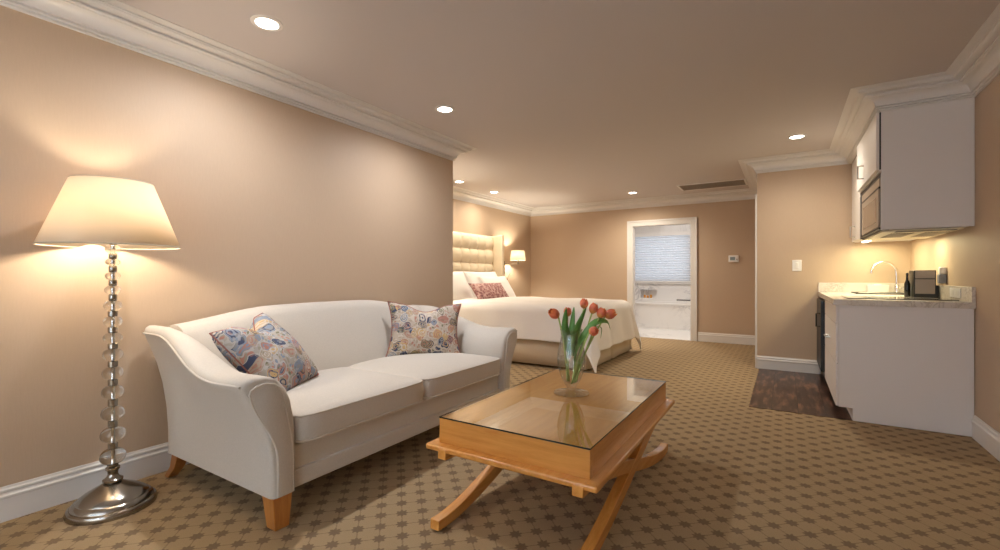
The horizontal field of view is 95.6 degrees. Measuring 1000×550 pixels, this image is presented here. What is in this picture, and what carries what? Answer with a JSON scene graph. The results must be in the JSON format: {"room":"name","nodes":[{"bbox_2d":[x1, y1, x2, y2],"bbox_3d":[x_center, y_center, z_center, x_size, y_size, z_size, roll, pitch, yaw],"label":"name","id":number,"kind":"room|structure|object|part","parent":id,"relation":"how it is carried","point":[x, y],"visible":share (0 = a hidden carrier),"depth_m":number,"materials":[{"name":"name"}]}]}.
{"room":"hotel room","nodes":[
{"label":"hotel room","id":0,"kind":"room"},
{"bbox_2d":[0,5,452,486],"bbox_3d":[-2.080,-0.130,2.478,0.120,2.500,5.720,0,0,32],"label":"wall","id":1,"kind":"structure","parent":0,"point":[266,201],"depth_m":2.57,"materials":[{"name":"beige paint"}]},
{"bbox_2d":[0,442,188,522],"bbox_3d":[-1.193,1.042,4.655,2.042,0.157,10.110,0,0,32],"label":"baseboard","id":2,"kind":"structure","parent":1,"relation":"attached to","point":[26,497],"depth_m":2.24,"materials":[{"name":"white paint"}]},
{"bbox_2d":[0,0,999,216],"bbox_3d":[0.328,-1.305,3.704,5.650,0.150,10.120,0,0,32],"label":"trim","id":3,"kind":"structure","parent":1,"relation":"attached to","point":[116,22],"depth_m":3.19,"materials":[{"name":"white paint"}]},
{"bbox_2d":[453,199,530,296],"bbox_3d":[-0.579,-0.130,7.642,0.120,2.500,4.620,0,0,32],"label":"wall","id":4,"kind":"structure","parent":0,"point":[471,218],"depth_m":8.68,"materials":[{"name":"beige paint"}]},
{"bbox_2d":[504,250,525,279],"bbox_3d":[0.281,-0.191,8.507,0.416,0.549,0.293,0,0,32],"label":"wall sconce","id":5,"kind":"object","parent":4,"relation":"attached to","point":[516,255],"visible":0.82,"depth_m":8.38,"materials":[{"name":"white fabric"}]},
{"bbox_3d":[0.334,-0.372,8.474,0.293,0.185,0.293,0,0,32],"label":"lamp shade","id":6,"kind":"part","parent":5,"relation":"part of","materials":[{"name":"white fabric"}]},
{"bbox_2d":[0,328,999,549],"bbox_3d":[0.863,1.168,4.555,5.850,0.104,12.370,0,0,32],"label":"floor","id":7,"kind":"structure","parent":0,"point":[732,474],"depth_m":2.31,"materials":[{"name":"carpet"}]},
{"bbox_2d":[33,174,180,525],"bbox_3d":[-1.878,0.319,2.198,0.542,1.602,0.542,0,0,-10],"label":"floor lamp","id":8,"kind":"object","parent":7,"relation":"on","point":[115,214],"visible":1,"depth_m":2.11,"materials":[{"name":"white fabric"}]},
{"bbox_3d":[-1.878,-0.297,2.198,0.539,0.311,0.539,0,0,32],"label":"lamp shade","id":9,"kind":"part","parent":8,"relation":"part of","materials":[{"name":"white fabric"}]},
{"bbox_2d":[142,300,516,530],"bbox_3d":[-0.911,0.657,3.084,1.122,0.926,2.269,0,0,32],"label":"sofa","id":10,"kind":"object","parent":7,"relation":"on","point":[265,439],"visible":0.88,"depth_m":2.42,"materials":[{"name":"beige fabric"}]},
{"bbox_3d":[-1.789,1.040,2.521,0.152,0.160,0.079,0,0,32],"label":"leg","id":11,"kind":"part","parent":10,"relation":"part of","materials":[{"name":"brown wood"}]},
{"bbox_3d":[-1.449,0.622,2.236,1.093,0.695,0.250,0,0,32],"label":"arm","id":12,"kind":"part","parent":10,"relation":"part of","materials":[{"name":"beige fabric"}]},
{"bbox_2d":[209,313,318,391],"bbox_3d":[-1.290,0.448,2.531,0.417,0.450,0.424,0,0,-4],"label":"throw pillow","id":13,"kind":"object","parent":10,"relation":"on","point":[267,349],"visible":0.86,"depth_m":2.41,"materials":[{"name":"multicoloured fabric"}]},
{"bbox_3d":[-0.979,0.712,1.948,0.016,0.506,0.196,0,0,32],"label":"panel","id":14,"kind":"part","parent":10,"relation":"part of","materials":[{"name":"beige fabric"}]},
{"bbox_3d":[-0.998,1.040,2.028,0.092,0.160,0.092,0,0,32],"label":"leg","id":15,"kind":"part","parent":10,"relation":"part of","materials":[{"name":"brown wood"}]},
{"bbox_2d":[287,367,423,439],"bbox_3d":[-1.016,0.689,2.628,0.812,0.159,0.879,0,0,32],"label":"seat cushion","id":16,"kind":"object","parent":10,"relation":"on","point":[337,399],"depth_m":2.42,"materials":[{"name":"beige fabric"}]},
{"bbox_3d":[-0.480,0.928,2.813,0.032,0.080,1.790,0,0,32],"label":"rail","id":17,"kind":"part","parent":10,"relation":"part of","materials":[{"name":"beige fabric"}]},
{"bbox_2d":[385,301,461,356],"bbox_3d":[-0.604,0.438,3.638,0.623,0.467,0.205,0,0,-14],"label":"throw pillow","id":18,"kind":"object","parent":10,"relation":"on","point":[413,331],"visible":0.87,"depth_m":3.58,"materials":[{"name":"multicoloured fabric"}]},
{"bbox_2d":[349,353,500,396],"bbox_3d":[-0.548,0.689,3.371,0.812,0.159,0.890,0,0,32],"label":"seat cushion","id":19,"kind":"object","parent":10,"relation":"on","point":[441,374],"depth_m":3.17,"materials":[{"name":"beige fabric"}]},
{"bbox_3d":[-0.379,0.622,3.935,1.093,0.695,0.250,0,0,32],"label":"arm","id":20,"kind":"part","parent":10,"relation":"part of","materials":[{"name":"beige fabric"}]},
{"bbox_3d":[0.084,0.712,3.637,0.016,0.506,0.196,0,0,32],"label":"panel","id":21,"kind":"part","parent":10,"relation":"part of","materials":[{"name":"beige fabric"}]},
{"bbox_2d":[453,231,631,369],"bbox_3d":[0.326,0.200,6.529,2.573,1.800,2.150,0,0,32],"label":"bed","id":22,"kind":"object","parent":7,"relation":"on","point":[471,252],"visible":0.26,"depth_m":7.04,"materials":[{"name":"white fabric"}]},
{"bbox_2d":[453,271,472,300],"bbox_3d":[-0.710,0.161,6.612,0.284,0.456,0.887,0,0,30],"label":"bed pillow","id":23,"kind":"object","parent":22,"relation":"on","point":[461,289],"visible":0.39,"depth_m":6.66,"materials":[{"name":"white fabric"}]},
{"bbox_3d":[-0.653,0.020,7.145,0.085,1.400,2.000,0,0,32],"label":"tufted panel","id":24,"kind":"part","parent":22,"relation":"part of","materials":[{"name":"beige fabric"}]},
{"bbox_2d":[453,297,640,372],"bbox_3d":[0.663,0.717,6.490,2.207,0.767,1.954,0,0,32],"label":"duvet","id":25,"kind":"object","parent":22,"relation":"on","point":[529,316],"visible":0.81,"depth_m":5.78,"materials":[{"name":"white fabric"}]},
{"bbox_2d":[463,271,496,297],"bbox_3d":[-0.239,0.161,7.357,0.284,0.456,0.891,0,0,36],"label":"bed pillow","id":26,"kind":"object","parent":25,"relation":"on","point":[471,277],"visible":0.31,"depth_m":7.11,"materials":[{"name":"white fabric"}]},
{"bbox_2d":[468,283,508,298],"bbox_3d":[-0.149,0.241,6.898,0.216,0.252,0.806,0,0,36],"label":"cushion","id":27,"kind":"object","parent":25,"relation":"on","point":[481,290],"visible":0.87,"depth_m":6.77,"materials":[{"name":"red fabric"}]},
{"bbox_2d":[478,276,515,296],"bbox_3d":[-0.032,0.201,7.367,0.282,0.388,0.746,0,0,36],"label":"bed pillow","id":28,"kind":"object","parent":25,"relation":"on","point":[497,279],"visible":0.49,"depth_m":7.39,"materials":[{"name":"white fabric"}]},
{"bbox_2d":[426,368,674,549],"bbox_3d":[0.370,0.882,2.437,0.820,0.465,1.482,0,0,32],"label":"coffee table","id":29,"kind":"object","parent":7,"relation":"on","point":[597,433],"visible":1,"depth_m":2.06,"materials":[{"name":"brown wood"}]},
{"bbox_3d":[0.121,0.945,2.624,0.046,0.338,1.432,0,0,32],"label":"leg","id":30,"kind":"part","parent":29,"relation":"part of","materials":[{"name":"brown wood"}]},
{"bbox_3d":[0.094,0.945,2.581,0.048,0.338,1.432,0,0,32],"label":"leg","id":31,"kind":"part","parent":29,"relation":"part of","materials":[{"name":"brown wood"}]},
{"bbox_3d":[0.370,0.781,2.437,0.820,0.026,1.370,0,0,32],"label":"moulded plate","id":32,"kind":"part","parent":29,"relation":"part of","materials":[{"name":"brown wood"}]},
{"bbox_3d":[0.370,0.653,2.437,0.732,0.007,1.282,0,0,32],"label":"glass","id":33,"kind":"part","parent":29,"relation":"part of","materials":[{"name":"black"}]},
{"bbox_3d":[0.370,0.667,2.437,0.670,0.020,1.220,0,0,32],"label":"panel","id":34,"kind":"part","parent":29,"relation":"part of","materials":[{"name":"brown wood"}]},
{"bbox_2d":[557,338,585,389],"bbox_3d":[0.394,0.473,2.505,0.196,0.352,0.196,0,0,32],"label":"glass vase","id":35,"kind":"object","parent":29,"relation":"on","point":[560,338],"visible":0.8,"depth_m":2.50,"materials":[{"name":"glass"}]},
{"bbox_2d":[548,308,569,380],"bbox_3d":[0.329,0.381,2.495,0.133,0.404,0.055,0,0,1],"label":"tulip","id":36,"kind":"object","parent":35,"relation":"in","point":[553,313],"visible":1,"depth_m":2.50,"materials":[{"name":"green plant"}]},
{"bbox_3d":[0.348,0.405,2.503,0.059,0.355,0.011,0,0,6],"label":"stem","id":37,"kind":"part","parent":36,"relation":"part of","materials":[{"name":"green plant"}]},
{"bbox_2d":[564,307,571,381],"bbox_3d":[0.378,0.382,2.541,0.045,0.413,0.046,0,0,32],"label":"tulip","id":38,"kind":"object","parent":35,"relation":"in","point":[569,311],"visible":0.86,"depth_m":2.52,"materials":[{"name":"green plant"}]},
{"bbox_3d":[0.379,0.408,2.524,0.014,0.360,0.028,0,0,-20],"label":"stem","id":39,"kind":"part","parent":38,"relation":"part of","materials":[{"name":"green plant"}]},
{"bbox_2d":[569,298,587,377],"bbox_3d":[0.439,0.357,2.514,0.123,0.463,0.053,0,0,-29],"label":"tulip","id":40,"kind":"object","parent":35,"relation":"in","point":[575,334],"visible":0.94,"depth_m":2.50,"materials":[{"name":"green plant"}]},
{"bbox_3d":[0.436,0.386,2.528,0.075,0.405,0.011,0,0,-14],"label":"stem","id":41,"kind":"part","parent":40,"relation":"part of","materials":[{"name":"green plant"}]},
{"bbox_2d":[572,327,598,381],"bbox_3d":[0.455,0.428,2.441,0.156,0.312,0.050,0,0,32],"label":"tulip","id":42,"kind":"object","parent":35,"relation":"in","point":[593,331],"visible":1,"depth_m":2.44,"materials":[{"name":"green plant"}]},
{"bbox_3d":[0.439,0.443,2.459,0.109,0.283,0.013,0,0,37],"label":"stem","id":43,"kind":"part","parent":42,"relation":"part of","materials":[{"name":"green plant"}]},
{"bbox_2d":[575,307,606,381],"bbox_3d":[0.502,0.381,2.517,0.173,0.417,0.079,0,0,10],"label":"tulip","id":44,"kind":"object","parent":35,"relation":"in","point":[601,312],"visible":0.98,"depth_m":2.49,"materials":[{"name":"green plant"}]},
{"bbox_3d":[0.481,0.409,2.496,0.139,0.360,0.011,0,0,1],"label":"stem","id":45,"kind":"part","parent":44,"relation":"part of","materials":[{"name":"green plant"}]},
{"bbox_2d":[573,303,609,382],"bbox_3d":[0.510,0.371,2.491,0.204,0.447,0.072,0,0,-10],"label":"tulip","id":46,"kind":"object","parent":35,"relation":"in","point":[593,307],"visible":1,"depth_m":2.49,"materials":[{"name":"green plant"}]},
{"bbox_3d":[0.459,0.401,2.504,0.106,0.387,0.011,0,0,1],"label":"stem","id":47,"kind":"part","parent":46,"relation":"part of","materials":[{"name":"green plant"}]},
{"bbox_2d":[568,308,616,382],"bbox_3d":[0.514,0.387,2.520,0.277,0.428,0.055,0,0,-2],"label":"tulip","id":48,"kind":"object","parent":35,"relation":"in","point":[611,313],"visible":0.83,"depth_m":2.52,"materials":[{"name":"green plant"}]},
{"bbox_3d":[0.489,0.414,2.515,0.201,0.375,0.011,0,0,-6],"label":"stem","id":49,"kind":"part","parent":48,"relation":"part of","materials":[{"name":"green plant"}]},
{"bbox_3d":[0.640,0.945,2.238,0.048,0.338,1.432,0,0,32],"label":"leg","id":50,"kind":"part","parent":29,"relation":"part of","materials":[{"name":"brown wood"}]},
{"bbox_3d":[0.667,0.945,2.280,0.046,0.338,1.432,0,0,32],"label":"leg","id":51,"kind":"part","parent":29,"relation":"part of","materials":[{"name":"brown wood"}]},
{"bbox_2d":[635,301,689,330],"bbox_3d":[3.584,0.849,9.734,2.460,0.538,0.695,0,0,32],"label":"bathtub","id":52,"kind":"object","parent":7,"relation":"on","point":[648,314],"visible":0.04,"depth_m":9.48,"materials":[{"name":"ceramic"}]},
{"bbox_2d":[815,298,827,384],"bbox_3d":[3.689,0.685,4.632,0.789,0.862,0.710,0,0,32],"label":"mini fridge","id":53,"kind":"object","parent":7,"relation":"on","point":[820,315],"visible":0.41,"depth_m":4.55,"materials":[{"name":"black plastic"}]},
{"bbox_3d":[3.220,0.451,4.590,0.041,0.144,0.014,0,0,32],"label":"handle","id":54,"kind":"part","parent":53,"relation":"part of","materials":[{"name":"black plastic"}]},
{"bbox_3d":[3.405,0.608,4.793,0.056,0.707,0.660,0,0,32],"label":"door","id":55,"kind":"part","parent":53,"relation":"part of","materials":[{"name":"black plastic"}]},
{"bbox_2d":[824,300,973,436],"bbox_3d":[3.233,0.673,3.820,0.807,0.886,1.130,0,0,32],"label":"base cabinet","id":56,"kind":"object","parent":7,"relation":"on","point":[905,367],"visible":0.91,"depth_m":3.33,"materials":[{"name":"white paint"}]},
{"bbox_3d":[2.929,0.853,4.010,0.018,0.325,1.123,0,0,32],"label":"drawer","id":57,"kind":"part","parent":56,"relation":"part of","materials":[{"name":"white paint"}]},
{"bbox_3d":[2.929,0.532,4.010,0.018,0.305,1.123,0,0,32],"label":"drawer","id":58,"kind":"part","parent":56,"relation":"part of","materials":[{"name":"white paint"}]},
{"bbox_3d":[2.929,0.305,4.010,0.018,0.140,1.123,0,0,32],"label":"drawer","id":59,"kind":"part","parent":56,"relation":"part of","materials":[{"name":"white paint"}]},
{"bbox_2d":[818,283,975,308],"bbox_3d":[3.440,0.155,4.126,0.789,0.150,1.909,0,0,32],"label":"countertop","id":60,"kind":"structure","parent":56,"relation":"on","point":[833,293],"depth_m":3.49,"materials":[{"name":"stone"}]},
{"bbox_2d":[851,292,903,294],"bbox_3d":[3.859,0.214,4.613,0.410,0.082,0.390,0,0,32],"label":"sink","id":61,"kind":"object","parent":60,"relation":"in","point":[895,293],"visible":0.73,"depth_m":4.55,"materials":[{"name":"silver metal"}]},
{"bbox_2d":[867,284,888,291],"bbox_3d":[4.016,0.138,4.815,0.176,0.093,0.058,0,0,32],"label":"tissue box","id":62,"kind":"object","parent":60,"relation":"on","point":[876,287],"visible":0.84,"depth_m":4.79,"materials":[{"name":"white"}]},
{"bbox_2d":[870,261,903,291],"bbox_3d":[4.055,0.017,4.741,0.307,0.335,0.071,0,0,25],"label":"kitchen faucet","id":63,"kind":"object","parent":60,"relation":"on","point":[896,287],"visible":0.84,"depth_m":4.72,"materials":[{"name":"silver metal"}]},
{"bbox_3d":[4.023,-0.023,4.747,0.245,0.255,0.023,0,0,17],"label":"spout","id":64,"kind":"part","parent":63,"relation":"part of","materials":[{"name":"silver metal"}]},
{"bbox_2d":[842,296,958,300],"bbox_3d":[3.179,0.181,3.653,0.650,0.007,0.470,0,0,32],"label":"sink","id":65,"kind":"object","parent":60,"relation":"in","point":[847,297],"visible":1,"depth_m":3.56,"materials":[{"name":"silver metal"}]},
{"bbox_2d":[904,273,909,296],"bbox_3d":[3.555,0.081,3.954,0.042,0.207,0.041,0,0,32],"label":"bottle","id":66,"kind":"object","parent":60,"relation":"on","point":[907,283],"visible":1,"depth_m":3.94,"materials":[{"name":"black glass"}]},
{"bbox_2d":[909,270,938,296],"bbox_3d":[3.631,0.070,3.880,0.160,0.228,0.184,0,0,32],"label":"toaster","id":67,"kind":"object","parent":60,"relation":"on","point":[922,282],"visible":0.89,"depth_m":3.81,"materials":[{"name":"black plastic"}]},
{"bbox_3d":[3.575,-0.006,3.810,0.124,0.061,0.005,0,0,32],"label":"panel","id":68,"kind":"part","parent":67,"relation":"part of","materials":[{"name":"beige"}]},
{"bbox_3d":[3.575,0.093,3.810,0.124,0.122,0.005,0,0,32],"label":"panel","id":69,"kind":"part","parent":67,"relation":"part of","materials":[{"name":"beige"}]},
{"bbox_3d":[3.689,0.134,3.840,0.019,0.100,0.130,0,0,32],"label":"tank","id":70,"kind":"part","parent":67,"relation":"part of","materials":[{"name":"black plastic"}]},
{"bbox_2d":[950,288,960,297],"bbox_3d":[3.419,0.130,3.396,0.007,0.070,0.235,0,0,32],"label":"wall outlet","id":71,"kind":"object","parent":60,"relation":"attached to","point":[954,292],"visible":1,"depth_m":3.40,"materials":[{"name":"white plastic"}]},
{"bbox_2d":[119,0,999,207],"bbox_3d":[0.323,-1.430,3.696,5.850,0.100,10.340,0,0,32],"label":"ceiling","id":72,"kind":"structure","parent":0,"point":[560,102],"depth_m":2.99,"materials":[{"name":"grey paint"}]},
{"bbox_2d":[250,15,282,31],"bbox_3d":[-1.273,-1.376,2.475,0.160,0.008,0.160,0,0,32],"label":"recessed light","id":73,"kind":"object","parent":72,"relation":"in","point":[268,23],"visible":1,"depth_m":2.47,"materials":[{"name":"white glass"}]},
{"bbox_2d":[435,105,454,112],"bbox_3d":[-0.457,-1.376,3.755,0.160,0.008,0.160,0,0,32],"label":"recessed light","id":74,"kind":"object","parent":72,"relation":"in","point":[443,108],"visible":1,"depth_m":3.75,"materials":[{"name":"white glass"}]},
{"bbox_2d":[676,178,747,190],"bbox_3d":[3.225,-1.374,6.891,0.940,0.012,0.500,0,0,32],"label":"ceiling vent","id":75,"kind":"object","parent":72,"relation":"in","point":[736,182],"visible":1,"depth_m":6.86,"materials":[{"name":"metal"}]},
{"bbox_2d":[787,134,806,138],"bbox_3d":[2.948,-1.376,4.498,0.160,0.008,0.160,0,0,32],"label":"recessed light","id":76,"kind":"object","parent":72,"relation":"in","point":[797,136],"visible":1,"depth_m":4.49,"materials":[{"name":"white paint"}]},
{"bbox_2d":[531,199,754,340],"bbox_3d":[2.462,-0.130,8.387,4.235,2.500,0.120,0,0,32],"label":"wall","id":77,"kind":"structure","parent":0,"point":[574,255],"depth_m":8.29,"materials":[{"name":"beige paint"}]},
{"bbox_2d":[627,217,696,340],"bbox_3d":[2.889,0.060,8.101,1.198,2.120,0.150,0,0,32],"label":"door frame","id":78,"kind":"structure","parent":77,"relation":"in","point":[631,225],"depth_m":7.92,"materials":[{"name":"white paint"}]},
{"bbox_2d":[698,332,754,344],"bbox_3d":[3.291,1.042,6.672,0.985,0.157,1.920,0,0,32],"label":"baseboard","id":79,"kind":"structure","parent":77,"relation":"attached to","point":[702,336],"depth_m":7.49,"materials":[{"name":"white paint"}]},
{"bbox_2d":[728,255,738,261],"bbox_3d":[3.833,-0.275,7.435,0.150,0.110,0.031,0,0,32],"label":"thermostat","id":80,"kind":"object","parent":77,"relation":"attached to","point":[731,258],"visible":1,"depth_m":7.42,"materials":[{"name":"white plastic"}]},
{"bbox_2d":[635,224,689,301],"bbox_3d":[3.804,-0.130,10.083,2.500,2.500,0.120,0,0,32],"label":"wall","id":81,"kind":"structure","parent":0,"point":[660,292],"depth_m":10.12,"materials":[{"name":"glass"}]},
{"bbox_2d":[635,282,689,283],"bbox_3d":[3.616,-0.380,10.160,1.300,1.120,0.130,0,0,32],"label":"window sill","id":82,"kind":"structure","parent":81,"relation":"attached to","point":[635,282],"depth_m":10.03,"materials":[{"name":"white paint"}]},
{"bbox_2d":[635,231,689,281],"bbox_3d":[3.584,-0.405,10.109,1.260,1.110,0.070,0,0,32],"label":"blind","id":83,"kind":"object","parent":81,"relation":"attached to","point":[660,256],"visible":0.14,"depth_m":10.07,"materials":[{"name":"white fabric"}]},
{"bbox_3d":[3.583,0.135,10.108,1.250,0.030,0.024,0,0,32],"label":"rail","id":84,"kind":"part","parent":83,"relation":"part of","materials":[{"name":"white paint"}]},
{"bbox_2d":[757,155,910,373],"bbox_3d":[3.776,-0.130,5.115,1.515,2.500,0.120,0,0,32],"label":"wall","id":85,"kind":"structure","parent":0,"point":[805,215],"depth_m":5.21,"materials":[{"name":"beige paint"}]},
{"bbox_2d":[755,194,756,367],"bbox_3d":[3.127,0.070,5.526,0.022,2.100,0.116,0,0,32],"label":"trim","id":86,"kind":"structure","parent":85,"relation":"attached to","point":[756,194],"depth_m":5.48,"materials":[{"name":"white paint"}]},
{"bbox_2d":[757,355,820,373],"bbox_3d":[3.365,1.042,5.297,0.625,0.157,0.031,0,0,32],"label":"baseboard","id":87,"kind":"structure","parent":85,"relation":"attached to","point":[763,362],"depth_m":5.28,"materials":[{"name":"white paint"}]},
{"bbox_2d":[792,260,801,270],"bbox_3d":[3.440,-0.115,5.248,0.092,0.128,0.012,0,0,32],"label":"light switch","id":88,"kind":"object","parent":85,"relation":"attached to","point":[796,264],"visible":1,"depth_m":5.25,"materials":[{"name":"white plastic"}]},
{"bbox_2d":[911,74,999,432],"bbox_3d":[2.164,-0.130,1.243,0.120,2.500,8.150,0,0,32],"label":"wall","id":89,"kind":"structure","parent":0,"point":[970,255],"depth_m":2.99,"materials":[{"name":"beige paint"}]},
{"bbox_2d":[850,156,915,242],"bbox_3d":[3.841,-0.792,4.526,0.535,0.880,0.802,0,0,32],"label":"upper cabinet","id":90,"kind":"object","parent":89,"relation":"attached to","point":[855,226],"visible":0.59,"depth_m":4.71,"materials":[{"name":"white paint"}]},
{"bbox_3d":[3.656,-0.794,4.629,0.020,0.859,0.770,0,0,32],"label":"door","id":91,"kind":"part","parent":90,"relation":"part of","materials":[{"name":"white paint"}]},
{"bbox_2d":[857,97,974,229],"bbox_3d":[3.320,-0.787,3.736,0.575,0.890,1.080,0,0,32],"label":"upper cabinet","id":92,"kind":"object","parent":89,"relation":"attached to","point":[924,155],"visible":1,"depth_m":3.27,"materials":[{"name":"white paint"}]},
{"bbox_3d":[3.150,-0.900,3.961,0.047,0.124,0.014,0,0,32],"label":"handle","id":93,"kind":"part","parent":92,"relation":"part of","materials":[{"name":"silver metal"}]},
{"bbox_3d":[3.124,-1.010,3.858,0.020,0.430,1.066,0,0,32],"label":"door","id":94,"kind":"part","parent":92,"relation":"part of","materials":[{"name":"white paint"}]},
{"bbox_2d":[860,173,968,240],"bbox_3d":[3.345,-0.548,3.720,0.500,0.448,1.034,0,0,32],"label":"microwave","id":95,"kind":"object","parent":92,"relation":"in","point":[870,199],"visible":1,"depth_m":3.67,"materials":[{"name":"silver metal"}]},
{"bbox_3d":[3.130,-0.517,3.832,0.012,0.295,0.894,0,0,32],"label":"door","id":96,"kind":"part","parent":95,"relation":"part of","materials":[{"name":"beige"}]},
{"bbox_2d":[937,267,946,283],"bbox_3d":[3.608,-0.003,3.697,0.050,0.135,0.056,0,0,32],"label":"wall outlet","id":97,"kind":"object","parent":89,"relation":"attached to","point":[942,271],"visible":1,"depth_m":3.68,"materials":[{"name":"white plastic"}]},
{"bbox_2d":[971,415,999,460],"bbox_3d":[1.637,1.042,0.527,0.030,0.157,6.135,0,0,32],"label":"baseboard","id":98,"kind":"structure","parent":89,"relation":"attached to","point":[984,434],"depth_m":2.91,"materials":[{"name":"white paint"}]}
]}

